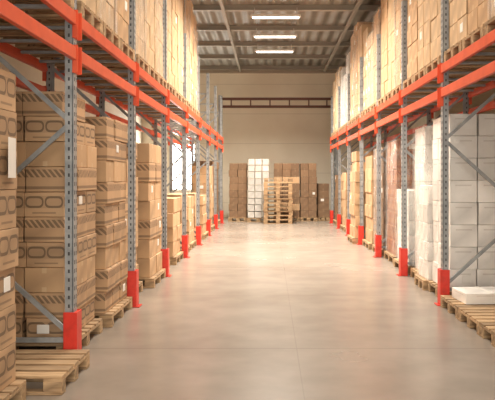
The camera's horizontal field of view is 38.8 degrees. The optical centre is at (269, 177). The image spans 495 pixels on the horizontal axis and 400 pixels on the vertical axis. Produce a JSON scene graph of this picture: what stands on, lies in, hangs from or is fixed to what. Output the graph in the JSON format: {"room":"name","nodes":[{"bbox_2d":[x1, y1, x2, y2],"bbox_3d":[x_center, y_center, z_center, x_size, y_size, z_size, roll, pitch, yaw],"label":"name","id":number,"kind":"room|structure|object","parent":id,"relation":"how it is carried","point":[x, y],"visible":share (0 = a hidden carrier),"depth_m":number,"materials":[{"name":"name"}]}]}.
{"room":"warehouse","nodes":[
{"label":"warehouse","id":0,"kind":"room"},
{"bbox_2d":[0,38,141,142],"bbox_3d":[-5.300,-1.400,12.750,0.200,6.000,31.500,0,0,0],"label":"wall","id":1,"kind":"structure","parent":0,"point":[30,73],"depth_m":17.04,"materials":[{"name":"beige paint"}]},
{"bbox_2d":[19,217,494,399],"bbox_3d":[0.200,1.600,12.750,10.800,0.001,31.500,0,0,0],"label":"floor","id":2,"kind":"structure","parent":0,"point":[298,310],"depth_m":7.23,"materials":[{"name":"concrete"}]},
{"bbox_2d":[0,68,25,399],"bbox_3d":[-2.334,0.428,4.700,1.149,2.343,0.760,0,0,0],"label":"box","id":3,"kind":"object","parent":2,"relation":"on","point":[11,388],"visible":1,"depth_m":4.88,"materials":[{"name":"brown cardboard"}]},
{"bbox_2d":[16,350,89,394],"bbox_3d":[-2.130,1.528,5.570,1.200,0.144,0.800,0,0,0],"label":"wooden pallet","id":4,"kind":"object","parent":2,"relation":"on","point":[54,368],"visible":0.85,"depth_m":5.52,"materials":[{"name":"brown wood"}]},
{"bbox_2d":[0,0,222,349],"bbox_3d":[-2.213,-0.651,12.780,1.207,4.498,24.300,0,0,0],"label":"rack","id":5,"kind":"object","parent":2,"relation":"on","point":[75,25],"visible":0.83,"depth_m":8.68,"materials":[{"name":"metal"}]},
{"bbox_2d":[7,0,73,9],"bbox_3d":[-2.241,-2.582,5.570,1.162,2.320,0.815,0,0,0],"label":"box","id":6,"kind":"object","parent":5,"relation":"on","point":[70,3],"visible":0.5,"depth_m":5.91,"materials":[{"name":"brown cardboard"}]},
{"bbox_2d":[0,0,102,34],"bbox_3d":[-2.230,-2.424,6.590,1.140,2.003,0.790,0,0,0],"label":"box","id":7,"kind":"object","parent":5,"relation":"on","point":[87,8],"visible":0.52,"depth_m":6.54,"materials":[{"name":"brown cardboard"}]},
{"bbox_2d":[0,0,120,49],"bbox_3d":[-2.241,-2.432,7.420,1.162,2.020,0.815,0,0,0],"label":"box","id":8,"kind":"object","parent":5,"relation":"on","point":[104,8],"visible":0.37,"depth_m":7.47,"materials":[{"name":"brown cardboard"}]},
{"bbox_2d":[22,0,134,61],"bbox_3d":[-2.232,-2.424,8.250,1.145,2.003,0.790,0,0,0],"label":"box","id":9,"kind":"object","parent":5,"relation":"on","point":[121,7],"visible":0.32,"depth_m":8.20,"materials":[{"name":"brown cardboard"}]},
{"bbox_2d":[55,0,148,74],"bbox_3d":[-2.241,-2.662,9.270,1.162,2.480,0.815,0,0,0],"label":"box","id":10,"kind":"object","parent":5,"relation":"on","point":[143,64],"visible":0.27,"depth_m":9.22,"materials":[{"name":"brown cardboard"}]},
{"bbox_2d":[77,0,158,82],"bbox_3d":[-2.233,-2.579,10.100,1.146,2.313,0.790,0,0,0],"label":"box","id":11,"kind":"object","parent":5,"relation":"on","point":[148,42],"visible":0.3,"depth_m":10.08,"materials":[{"name":"brown cardboard"}]},
{"bbox_2d":[92,0,166,88],"bbox_3d":[-2.241,-2.662,10.930,1.162,2.480,0.815,0,0,0],"label":"box","id":12,"kind":"object","parent":5,"relation":"on","point":[158,4],"visible":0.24,"depth_m":10.93,"materials":[{"name":"brown cardboard"}]},
{"bbox_2d":[105,0,174,95],"bbox_3d":[-2.231,-2.579,11.950,1.143,2.313,0.790,0,0,0],"label":"box","id":13,"kind":"object","parent":5,"relation":"on","point":[170,87],"visible":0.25,"depth_m":11.97,"materials":[{"name":"brown cardboard"}]},
{"bbox_2d":[113,0,180,101],"bbox_3d":[-2.231,-2.654,12.780,1.143,2.463,0.790,0,0,0],"label":"box","id":14,"kind":"object","parent":5,"relation":"on","point":[174,3],"visible":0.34,"depth_m":12.73,"materials":[{"name":"brown cardboard"}]},
{"bbox_2d":[123,0,186,106],"bbox_3d":[-2.232,-2.733,13.610,1.144,2.623,0.790,0,0,0],"label":"box","id":15,"kind":"object","parent":5,"relation":"on","point":[180,55],"visible":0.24,"depth_m":13.56,"materials":[{"name":"brown cardboard"}]},
{"bbox_2d":[136,0,191,110],"bbox_3d":[-2.241,-2.587,14.630,1.162,2.330,0.815,0,0,0],"label":"box","id":16,"kind":"object","parent":5,"relation":"on","point":[185,2],"visible":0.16,"depth_m":14.59,"materials":[{"name":"brown cardboard"}]},
{"bbox_2d":[143,0,195,114],"bbox_3d":[-2.230,-2.654,15.460,1.140,2.463,0.790,0,0,0],"label":"box","id":17,"kind":"object","parent":5,"relation":"on","point":[191,19],"visible":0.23,"depth_m":15.41,"materials":[{"name":"brown cardboard"}]},
{"bbox_2d":[167,197,182,264],"bbox_3d":[-2.290,0.989,13.437,1.140,1.223,1.095,0,0,0],"label":"box","id":18,"kind":"object","parent":2,"relation":"on","point":[173,203],"visible":0.3,"depth_m":12.96,"materials":[{"name":"brown cardboard"}]},
{"bbox_2d":[186,196,196,249],"bbox_3d":[-2.310,1.008,16.121,1.140,1.183,1.093,0,0,0],"label":"box","id":19,"kind":"object","parent":2,"relation":"on","point":[192,242],"visible":0.24,"depth_m":15.93,"materials":[{"name":"brown cardboard"}]},
{"bbox_2d":[217,162,219,224],"bbox_3d":[-2.127,0.528,24.156,0.774,2.143,1.089,0,0,0],"label":"box","id":20,"kind":"object","parent":2,"relation":"on","point":[217,162],"visible":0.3,"depth_m":24.27,"materials":[{"name":"brown cardboard"}]},
{"bbox_2d":[247,159,269,221],"bbox_3d":[-0.420,0.454,25.900,0.840,2.292,0.780,0,0,0],"label":"carton","id":21,"kind":"object","parent":2,"relation":"on","point":[254,211],"visible":0.92,"depth_m":25.54,"materials":[{"name":"white cardboard"}]},
{"bbox_2d":[218,95,337,218],"bbox_3d":[0.325,-0.800,27.700,4.640,4.800,1.080,0,0,0],"label":"rack","id":22,"kind":"object","parent":2,"relation":"on","point":[231,99],"visible":0.67,"depth_m":27.17,"materials":[{"name":"metal"}]},
{"bbox_2d":[263,178,292,223],"bbox_3d":[0.283,0.805,24.902,1.030,1.589,0.834,0,0,0],"label":"pallets","id":23,"kind":"object","parent":2,"relation":"on","point":[277,207],"visible":1,"depth_m":24.50,"materials":[{"name":"brown wood"}]},
{"bbox_2d":[273,163,299,220],"bbox_3d":[0.620,0.528,26.300,1.010,2.143,0.780,0,0,0],"label":"box","id":24,"kind":"object","parent":2,"relation":"on","point":[281,170],"visible":0.67,"depth_m":25.93,"materials":[{"name":"brown cardboard"}]},
{"bbox_2d":[299,163,316,220],"bbox_3d":[1.420,0.528,26.300,0.660,2.143,0.780,0,0,0],"label":"box","id":25,"kind":"object","parent":2,"relation":"on","point":[308,179],"visible":0.93,"depth_m":25.92,"materials":[{"name":"brown cardboard"}]},
{"bbox_2d":[316,183,329,220],"bbox_3d":[1.980,0.903,26.500,0.500,1.393,0.780,0,0,0],"label":"box","id":26,"kind":"object","parent":2,"relation":"on","point":[322,199],"visible":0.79,"depth_m":26.12,"materials":[{"name":"brown cardboard"}]},
{"bbox_2d":[333,175,337,224],"bbox_3d":[2.795,0.749,24.259,1.149,1.703,1.092,0,0,0],"label":"box","id":27,"kind":"object","parent":2,"relation":"on","point":[336,176],"visible":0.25,"depth_m":24.25,"materials":[{"name":"brown cardboard"}]},
{"bbox_2d":[341,175,342,223],"bbox_3d":[2.796,0.749,22.914,1.153,1.703,1.095,0,0,0],"label":"box","id":28,"kind":"object","parent":2,"relation":"on","point":[341,175],"visible":0.04,"depth_m":22.43,"materials":[{"name":"brown cardboard"}]},
{"bbox_2d":[340,173,346,230],"bbox_3d":[2.773,0.719,21.581,1.147,1.763,1.086,0,0,0],"label":"box","id":29,"kind":"object","parent":2,"relation":"on","point":[344,175],"visible":0.23,"depth_m":21.42,"materials":[{"name":"brown cardboard"}]},
{"bbox_2d":[347,171,365,243],"bbox_3d":[2.564,0.719,17.559,1.149,1.763,1.082,0,0,0],"label":"box","id":30,"kind":"object","parent":2,"relation":"on","point":[354,205],"visible":0.33,"depth_m":17.05,"materials":[{"name":"brown cardboard"}]},
{"bbox_2d":[351,151,374,170],"bbox_3d":[2.780,0.449,18.904,1.159,2.303,1.091,0,0,0],"label":"box","id":31,"kind":"object","parent":2,"relation":"on","point":[355,156],"visible":0.03,"depth_m":18.39,"materials":[{"name":"brown cardboard"}]},
{"bbox_2d":[362,155,375,249],"bbox_3d":[2.778,0.548,16.219,1.156,2.103,1.102,0,0,0],"label":"box","id":32,"kind":"object","parent":2,"relation":"on","point":[370,187],"visible":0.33,"depth_m":15.92,"materials":[{"name":"brown cardboard"}]},
{"bbox_2d":[372,147,387,255],"bbox_3d":[2.824,0.480,14.880,1.168,2.240,1.115,0,0,0],"label":"box","id":33,"kind":"object","parent":2,"relation":"on","point":[384,199],"visible":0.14,"depth_m":14.36,"materials":[{"name":"brown cardboard"}]},
{"bbox_2d":[394,189,414,273],"bbox_3d":[2.822,0.895,12.200,1.164,1.410,1.107,0,0,0],"label":"carton","id":34,"kind":"object","parent":2,"relation":"on","point":[410,192],"visible":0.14,"depth_m":11.69,"materials":[{"name":"white cardboard"}]},
{"bbox_2d":[384,140,431,264],"bbox_3d":[2.862,0.440,13.540,1.164,2.320,1.107,0,0,0],"label":"box","id":35,"kind":"object","parent":2,"relation":"on","point":[394,147],"visible":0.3,"depth_m":13.22,"materials":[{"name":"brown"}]},
{"bbox_2d":[330,0,494,305],"bbox_3d":[2.693,-0.651,12.880,1.207,4.498,24.300,0,0,0],"label":"rack","id":36,"kind":"object","parent":2,"relation":"on","point":[440,74],"visible":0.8,"depth_m":11.49,"materials":[{"name":"metal"}]},
{"bbox_2d":[331,80,334,136],"bbox_3d":[2.730,-2.393,24.430,1.141,1.943,0.790,0,0,0],"label":"box","id":37,"kind":"object","parent":36,"relation":"on","point":[334,80],"visible":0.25,"depth_m":24.38,"materials":[{"name":"brown cardboard"}]},
{"bbox_2d":[333,71,337,135],"bbox_3d":[2.731,-2.483,23.600,1.142,2.123,0.790,0,0,0],"label":"box","id":38,"kind":"object","parent":36,"relation":"on","point":[336,74],"visible":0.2,"depth_m":23.50,"materials":[{"name":"brown cardboard"}]},
{"bbox_2d":[341,74,346,130],"bbox_3d":[2.741,-2.252,20.920,1.162,1.660,0.815,0,0,0],"label":"carton","id":39,"kind":"object","parent":36,"relation":"on","point":[344,77],"visible":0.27,"depth_m":20.95,"materials":[{"name":"white cardboard"}]},
{"bbox_2d":[336,67,368,134],"bbox_3d":[2.741,-2.492,22.770,1.162,2.140,0.815,0,0,0],"label":"box","id":40,"kind":"object","parent":36,"relation":"on","point":[340,68],"visible":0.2,"depth_m":22.51,"materials":[{"name":"brown cardboard"}]},
{"bbox_2d":[339,67,373,131],"bbox_3d":[2.741,-2.402,21.750,1.162,1.960,0.815,0,0,0],"label":"carton","id":41,"kind":"object","parent":36,"relation":"on","point":[343,71],"visible":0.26,"depth_m":21.64,"materials":[{"name":"brown cardboard"}]},
{"bbox_2d":[344,52,382,128],"bbox_3d":[2.741,-2.492,20.090,1.162,2.140,0.815,0,0,0],"label":"carton","id":42,"kind":"object","parent":36,"relation":"on","point":[348,57],"visible":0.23,"depth_m":20.17,"materials":[{"name":"brown cardboard"}]},
{"bbox_2d":[348,33,391,126],"bbox_3d":[2.733,-2.648,19.070,1.146,2.453,0.790,0,0,0],"label":"box","id":43,"kind":"object","parent":36,"relation":"on","point":[352,36],"visible":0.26,"depth_m":18.99,"materials":[{"name":"brown cardboard"}]},
{"bbox_2d":[351,22,396,122],"bbox_3d":[2.741,-2.702,18.240,1.162,2.560,0.815,0,0,0],"label":"box","id":44,"kind":"object","parent":36,"relation":"on","point":[357,26],"visible":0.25,"depth_m":18.15,"materials":[{"name":"brown cardboard"}]},
{"bbox_2d":[355,24,398,120],"bbox_3d":[2.733,-2.574,17.410,1.146,2.303,0.790,0,0,0],"label":"box","id":45,"kind":"object","parent":36,"relation":"on","point":[363,27],"visible":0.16,"depth_m":17.39,"materials":[{"name":"brown cardboard"}]},
{"bbox_2d":[360,26,412,117],"bbox_3d":[2.732,-2.438,16.390,1.143,2.033,0.790,0,0,0],"label":"box","id":46,"kind":"object","parent":36,"relation":"on","point":[369,29],"visible":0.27,"depth_m":16.30,"materials":[{"name":"brown cardboard"}]},
{"bbox_2d":[365,31,419,114],"bbox_3d":[2.741,-2.312,15.560,1.162,1.780,0.815,0,0,0],"label":"box","id":47,"kind":"object","parent":36,"relation":"on","point":[371,36],"visible":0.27,"depth_m":15.54,"materials":[{"name":"brown cardboard"}]},
{"bbox_2d":[370,9,426,110],"bbox_3d":[2.741,-2.447,14.730,1.162,2.050,0.815,0,0,0],"label":"box","id":48,"kind":"object","parent":36,"relation":"on","point":[377,18],"visible":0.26,"depth_m":14.78,"materials":[{"name":"brown cardboard"}]},
{"bbox_2d":[378,0,434,106],"bbox_3d":[2.732,-2.543,13.710,1.145,2.243,0.790,0,0,0],"label":"box","id":49,"kind":"object","parent":36,"relation":"on","point":[384,3],"visible":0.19,"depth_m":13.67,"materials":[{"name":"brown cardboard"}]},
{"bbox_2d":[384,0,451,102],"bbox_3d":[2.732,-2.708,12.880,1.143,2.573,0.790,0,0,0],"label":"box","id":50,"kind":"object","parent":36,"relation":"on","point":[391,3],"visible":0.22,"depth_m":12.83,"materials":[{"name":"brown cardboard"}]},
{"bbox_2d":[392,0,462,97],"bbox_3d":[2.741,-2.717,12.050,1.162,2.590,0.815,0,0,0],"label":"box","id":51,"kind":"object","parent":36,"relation":"on","point":[397,88],"visible":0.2,"depth_m":12.10,"materials":[{"name":"brown cardboard"}]},
{"bbox_2d":[403,0,476,88],"bbox_3d":[2.732,-2.708,11.030,1.144,2.573,0.790,0,0,0],"label":"box","id":52,"kind":"object","parent":36,"relation":"on","point":[412,33],"visible":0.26,"depth_m":11.00,"materials":[{"name":"brown cardboard"}]},
{"bbox_2d":[413,0,494,83],"bbox_3d":[2.732,-2.648,10.200,1.143,2.453,0.790,0,0,0],"label":"box","id":53,"kind":"object","parent":36,"relation":"on","point":[424,23],"visible":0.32,"depth_m":10.20,"materials":[{"name":"brown cardboard"}]},
{"bbox_2d":[426,0,494,75],"bbox_3d":[2.732,-2.693,9.370,1.143,2.543,0.790,0,0,0],"label":"box","id":54,"kind":"object","parent":36,"relation":"on","point":[435,5],"visible":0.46,"depth_m":9.34,"materials":[{"name":"brown cardboard"}]},
{"bbox_2d":[444,0,494,61],"bbox_3d":[2.732,-2.693,8.350,1.143,2.543,0.790,0,0,0],"label":"box","id":55,"kind":"object","parent":36,"relation":"on","point":[458,9],"visible":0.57,"depth_m":8.31,"materials":[{"name":"brown cardboard"}]},
{"bbox_2d":[462,0,494,51],"bbox_3d":[2.733,-2.708,7.520,1.146,2.573,0.790,0,0,0],"label":"box","id":56,"kind":"object","parent":36,"relation":"on","point":[479,11],"visible":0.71,"depth_m":7.53,"materials":[{"name":"brown cardboard"}]},
{"bbox_2d":[484,0,494,35],"bbox_3d":[2.741,-2.702,6.690,1.162,2.560,0.815,0,0,0],"label":"box","id":57,"kind":"object","parent":36,"relation":"on","point":[489,25],"visible":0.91,"depth_m":6.99,"materials":[{"name":"brown cardboard"}]},
{"bbox_2d":[410,126,432,276],"bbox_3d":[2.862,0.400,11.040,1.164,2.400,0.787,0,0,0],"label":"carton","id":58,"kind":"object","parent":2,"relation":"on","point":[424,135],"visible":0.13,"depth_m":10.98,"materials":[{"name":"white cardboard"}]},
{"bbox_2d":[414,185,433,289],"bbox_3d":[2.761,0.845,10.310,1.162,1.510,0.643,0,0,0],"label":"carton","id":59,"kind":"object","parent":2,"relation":"on","point":[426,242],"visible":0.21,"depth_m":10.11,"materials":[{"name":"white cardboard"}]},
{"bbox_2d":[428,114,494,296],"bbox_3d":[2.813,0.389,9.480,1.145,2.423,0.970,0,0,0],"label":"carton","id":60,"kind":"object","parent":2,"relation":"on","point":[471,196],"visible":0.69,"depth_m":9.01,"materials":[{"name":"white cardboard"}]},
{"bbox_2d":[440,295,494,318],"bbox_3d":[2.720,1.528,8.350,1.200,0.144,0.800,0,0,0],"label":"wooden pallet","id":61,"kind":"object","parent":2,"relation":"on","point":[452,304],"visible":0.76,"depth_m":8.29,"materials":[{"name":"brown wood"}]},
{"bbox_2d":[452,286,494,303],"bbox_3d":[2.550,1.392,8.360,0.620,0.124,0.520,0,0,-3],"label":"carton","id":62,"kind":"object","parent":61,"relation":"on","point":[467,295],"visible":1,"depth_m":8.17,"materials":[{"name":"white cardboard"}]},
{"bbox_2d":[458,307,494,335],"bbox_3d":[2.720,1.528,7.520,1.200,0.144,0.800,0,0,0],"label":"wooden pallet","id":63,"kind":"object","parent":2,"relation":"on","point":[473,316],"visible":0.86,"depth_m":7.55,"materials":[{"name":"brown wood"}]},
{"bbox_2d":[480,322,494,346],"bbox_3d":[2.720,1.528,6.690,1.200,0.144,0.800,0,0,0],"label":"wooden pallet","id":64,"kind":"object","parent":2,"relation":"on","point":[487,329],"visible":1,"depth_m":6.99,"materials":[{"name":"brown wood"}]},
{"bbox_2d":[142,73,400,216],"bbox_3d":[0.200,-1.550,28.600,10.800,6.300,0.200,0,0,0],"label":"wall","id":65,"kind":"structure","parent":0,"point":[278,135],"depth_m":28.50,"materials":[{"name":"beige paint"}]},
{"bbox_2d":[169,143,195,189],"bbox_3d":[-3.550,-0.450,28.575,1.100,1.900,0.110,0,0,0],"label":"window","id":66,"kind":"structure","parent":65,"relation":"in","point":[177,168],"depth_m":28.61,"materials":[{"name":"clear glass"}]},
{"bbox_2d":[200,70,337,72],"bbox_3d":[0.200,-4.300,28.460,10.800,0.120,0.080,0,0,0],"label":"trim","id":67,"kind":"structure","parent":65,"relation":"attached to","point":[201,71],"depth_m":28.42,"materials":[{"name":"beige paint"}]},
{"bbox_2d":[191,0,380,65],"bbox_3d":[0.200,-4.550,12.750,10.800,0.100,31.500,0,0,0],"label":"ceiling","id":68,"kind":"structure","parent":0,"point":[203,18],"depth_m":21.60,"materials":[{"name":"silver metal"}]},
{"bbox_2d":[255,44,293,52],"bbox_3d":[0.150,-4.270,23.150,1.300,0.280,0.140,0,0,0],"label":"ceiling lamp","id":69,"kind":"object","parent":68,"relation":"hanging from","point":[291,50],"depth_m":23.12,"materials":[{"name":"white plastic"}]},
{"bbox_2d":[253,28,296,37],"bbox_3d":[0.150,-4.270,20.700,1.300,0.280,0.140,0,0,0],"label":"ceiling lamp","id":70,"kind":"object","parent":68,"relation":"hanging from","point":[256,35],"depth_m":20.67,"materials":[{"name":"white plastic"}]},
{"bbox_2d":[251,8,300,18],"bbox_3d":[0.150,-4.270,18.200,1.300,0.280,0.140,0,0,0],"label":"ceiling lamp","id":71,"kind":"object","parent":68,"relation":"hanging from","point":[255,16],"depth_m":18.15,"materials":[{"name":"white plastic"}]},
{"bbox_2d":[193,0,380,71],"bbox_3d":[0.200,-4.390,12.750,10.800,0.220,31.500,0,0,0],"label":"ceiling beams","id":72,"kind":"structure","parent":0,"point":[358,7],"depth_m":20.78,"materials":[{"name":"grey metal"}]},
{"bbox_2d":[408,88,494,139],"bbox_3d":[5.700,-1.400,12.750,0.200,6.000,31.500,0,0,0],"label":"wall","id":73,"kind":"structure","parent":0,"point":[477,100],"depth_m":20.67,"materials":[{"name":"beige paint"}]}
]}

